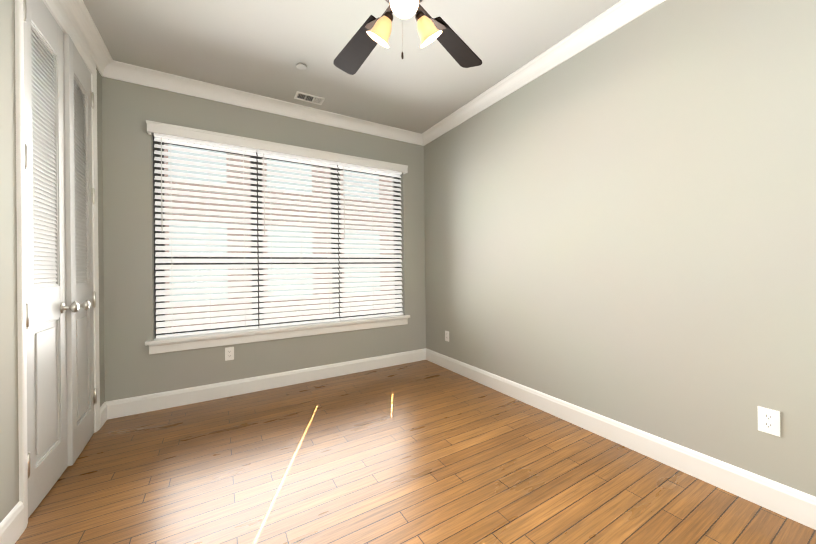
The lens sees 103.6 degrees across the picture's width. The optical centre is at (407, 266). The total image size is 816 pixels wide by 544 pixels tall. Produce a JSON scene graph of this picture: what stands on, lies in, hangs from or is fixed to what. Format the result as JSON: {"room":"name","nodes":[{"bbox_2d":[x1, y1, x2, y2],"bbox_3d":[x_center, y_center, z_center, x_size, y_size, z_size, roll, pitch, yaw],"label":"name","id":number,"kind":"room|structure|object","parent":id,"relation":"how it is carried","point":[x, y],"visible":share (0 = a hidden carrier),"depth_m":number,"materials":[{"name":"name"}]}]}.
{"room":"empty bedroom","nodes":[
{"label":"empty bedroom","id":0,"kind":"room"},
{"bbox_2d":[0,0,104,522],"bbox_3d":[-1.302,-0.212,0.553,0.150,2.740,4.350,-1,0,-30],"label":"wall","id":1,"kind":"structure","parent":0,"point":[9,466],"depth_m":1.36,"materials":[{"name":"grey paint"}]},
{"bbox_2d":[0,501,24,543],"bbox_3d":[-0.943,1.085,0.129,0.016,0.135,2.975,-1,0,-30],"label":"baseboard","id":2,"kind":"structure","parent":1,"relation":"attached to","point":[12,526],"depth_m":1.34,"materials":[{"name":"white wood"}]},
{"bbox_2d":[23,0,79,517],"bbox_3d":[-1.851,-0.099,1.667,0.104,2.521,0.469,-1,0,-30],"label":"closet door","id":3,"kind":"structure","parent":1,"relation":"in","point":[46,344],"depth_m":1.65,"materials":[{"name":"grey wood"}]},
{"bbox_2d":[15,0,99,528],"bbox_3d":[-2.050,-0.105,1.824,0.150,2.550,0.966,-1,0,-30],"label":"door frame","id":4,"kind":"structure","parent":1,"relation":"attached to","point":[92,187],"depth_m":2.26,"materials":[{"name":"white wood"}]},
{"bbox_2d":[64,33,96,465],"bbox_3d":[-2.083,-0.096,2.081,0.104,2.521,0.469,-1,0,-33],"label":"closet door","id":5,"kind":"structure","parent":1,"relation":"in","point":[79,201],"depth_m":2.02,"materials":[{"name":"grey wood"}]},
{"bbox_2d":[58,0,117,77],"bbox_3d":[-1.254,-1.530,0.681,0.085,0.105,4.200,-1,0,-30],"label":"crown molding","id":6,"kind":"structure","parent":1,"relation":"attached to","point":[76,11],"depth_m":2.12,"materials":[{"name":"white wood"}]},
{"bbox_2d":[102,77,425,401],"bbox_3d":[-1.104,-0.207,3.281,3.260,2.740,0.150,-1,0,-30],"label":"wall","id":7,"kind":"structure","parent":0,"point":[133,367],"depth_m":2.72,"materials":[{"name":"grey paint"}]},
{"bbox_2d":[225,347,233,360],"bbox_3d":[-1.605,0.787,2.885,0.070,0.115,0.007,-1,0,-30],"label":"electrical outlet","id":8,"kind":"object","parent":7,"relation":"attached to","point":[229,353],"visible":1,"depth_m":2.88,"materials":[{"name":"white plastic"}]},
{"bbox_2d":[100,349,427,423],"bbox_3d":[-1.052,1.094,3.195,2.940,0.135,0.030,-1,0,-30],"label":"baseboard","id":9,"kind":"structure","parent":7,"relation":"attached to","point":[112,409],"depth_m":2.93,"materials":[{"name":"white wood"}]},
{"bbox_2d":[110,60,421,144],"bbox_3d":[-1.069,-1.526,3.178,2.760,0.105,0.085,-1,0,-30],"label":"crown molding","id":10,"kind":"structure","parent":7,"relation":"attached to","point":[130,73],"depth_m":2.97,"materials":[{"name":"white wood"}]},
{"bbox_2d":[153,133,400,337],"bbox_3d":[-1.124,-0.270,3.313,2.370,1.735,0.055,-1,0,-30],"label":"window","id":11,"kind":"structure","parent":7,"relation":"in","point":[257,163],"depth_m":3.09,"materials":[{"name":"grey"}]},
{"bbox_2d":[154,133,258,337],"bbox_3d":[-1.758,-0.268,2.845,0.768,1.717,0.064,-1,0,-30],"label":"window blind","id":12,"kind":"object","parent":11,"relation":"attached to","point":[161,138],"visible":0.94,"depth_m":2.83,"materials":[{"name":"white plastic"}]},
{"bbox_2d":[257,149,339,327],"bbox_3d":[-1.082,-0.275,3.242,0.780,1.717,0.064,-1,0,-30],"label":"window blind","id":13,"kind":"object","parent":11,"relation":"attached to","point":[291,158],"visible":0.96,"depth_m":3.23,"materials":[{"name":"white plastic"}]},
{"bbox_2d":[338,162,402,319],"bbox_3d":[-0.407,-0.282,3.640,0.768,1.717,0.064,-1,0,-30],"label":"window blind","id":14,"kind":"object","parent":11,"relation":"attached to","point":[345,166],"visible":0.94,"depth_m":3.62,"materials":[{"name":"white plastic"}]},
{"bbox_2d":[146,120,407,173],"bbox_3d":[-1.055,-1.124,3.182,2.408,0.085,0.084,-1,0,-30],"label":"window valance","id":15,"kind":"object","parent":7,"relation":"attached to","point":[187,132],"visible":1,"depth_m":2.98,"materials":[{"name":"white wood"}]},
{"bbox_2d":[145,314,409,353],"bbox_3d":[-1.065,0.646,3.229,2.460,0.111,0.135,-1,0,-30],"label":"window sill","id":16,"kind":"structure","parent":7,"relation":"attached to","point":[177,343],"depth_m":3.02,"materials":[{"name":"white wood"}]},
{"bbox_2d":[83,0,620,133],"bbox_3d":[-0.017,-1.645,1.410,3.260,0.100,4.500,-1,0,-30],"label":"ceiling","id":17,"kind":"structure","parent":0,"point":[262,47],"depth_m":2.31,"materials":[{"name":"paint"}]},
{"bbox_2d":[296,63,306,69],"bbox_3d":[-0.840,-1.576,2.535,0.082,0.012,0.082,-1,0,-30],"label":"smoke detector","id":18,"kind":"object","parent":17,"relation":"attached to","point":[299,66],"visible":0.98,"depth_m":2.52,"materials":[{"name":"paint"}]},
{"bbox_2d":[294,91,324,104],"bbox_3d":[-0.926,-1.576,3.016,0.255,0.011,0.135,-1,0,-30],"label":"ceiling vent","id":19,"kind":"object","parent":17,"relation":"in","point":[302,96],"visible":1,"depth_m":3.01,"materials":[{"name":"white metal"}]},
{"bbox_2d":[333,0,481,74],"bbox_3d":[-0.049,-1.252,1.448,1.327,0.684,1.290,-1,0,-30],"label":"ceiling fan","id":20,"kind":"object","parent":17,"relation":"hanging from","point":[372,32],"visible":1,"depth_m":1.64,"materials":[{"name":"black wood"}]},
{"bbox_2d":[15,360,815,543],"bbox_3d":[-0.436,1.199,1.137,4.310,0.100,4.500,-1,0,-30],"label":"floor","id":21,"kind":"structure","parent":0,"point":[423,452],"depth_m":1.72,"materials":[{"name":"brown wood"}]},
{"bbox_2d":[424,0,815,496],"bbox_3d":[1.377,-0.240,2.131,0.150,2.740,4.350,-1,0,-30],"label":"wall","id":22,"kind":"structure","parent":0,"point":[620,224],"depth_m":1.86,"materials":[{"name":"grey paint"}]},
{"bbox_2d":[445,331,448,341],"bbox_3d":[0.437,0.783,3.591,0.007,0.115,0.070,-1,0,-30],"label":"electrical outlet","id":23,"kind":"object","parent":22,"relation":"attached to","point":[446,335],"visible":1,"depth_m":3.58,"materials":[{"name":"white plastic"}]},
{"bbox_2d":[418,0,665,145],"bbox_3d":[1.222,-1.556,2.139,0.085,0.105,4.200,-1,0,-30],"label":"crown molding","id":24,"kind":"structure","parent":22,"relation":"attached to","point":[616,16],"depth_m":2.40,"materials":[{"name":"white wood"}]},
{"bbox_2d":[424,348,815,529],"bbox_3d":[1.283,1.064,2.151,0.016,0.135,4.200,-1,0,-30],"label":"baseboard","id":25,"kind":"structure","parent":22,"relation":"attached to","point":[796,505],"depth_m":1.83,"materials":[{"name":"white wood"}]},
{"bbox_2d":[757,406,779,436],"bbox_3d":[1.674,0.719,1.489,0.007,0.115,0.070,-1,0,-30],"label":"electrical outlet","id":26,"kind":"object","parent":22,"relation":"attached to","point":[768,420],"visible":1,"depth_m":1.49,"materials":[{"name":"white plastic"}]},
{"label":"outside","id":27,"kind":"structure","parent":0,"visible":0},
{"bbox_2d":[164,144,394,327],"bbox_3d":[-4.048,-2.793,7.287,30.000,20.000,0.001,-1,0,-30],"label":"window glass","id":28,"kind":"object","parent":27,"point":[219,175],"depth_m":7.72,"materials":[{"name":"clear glass"}]}
]}

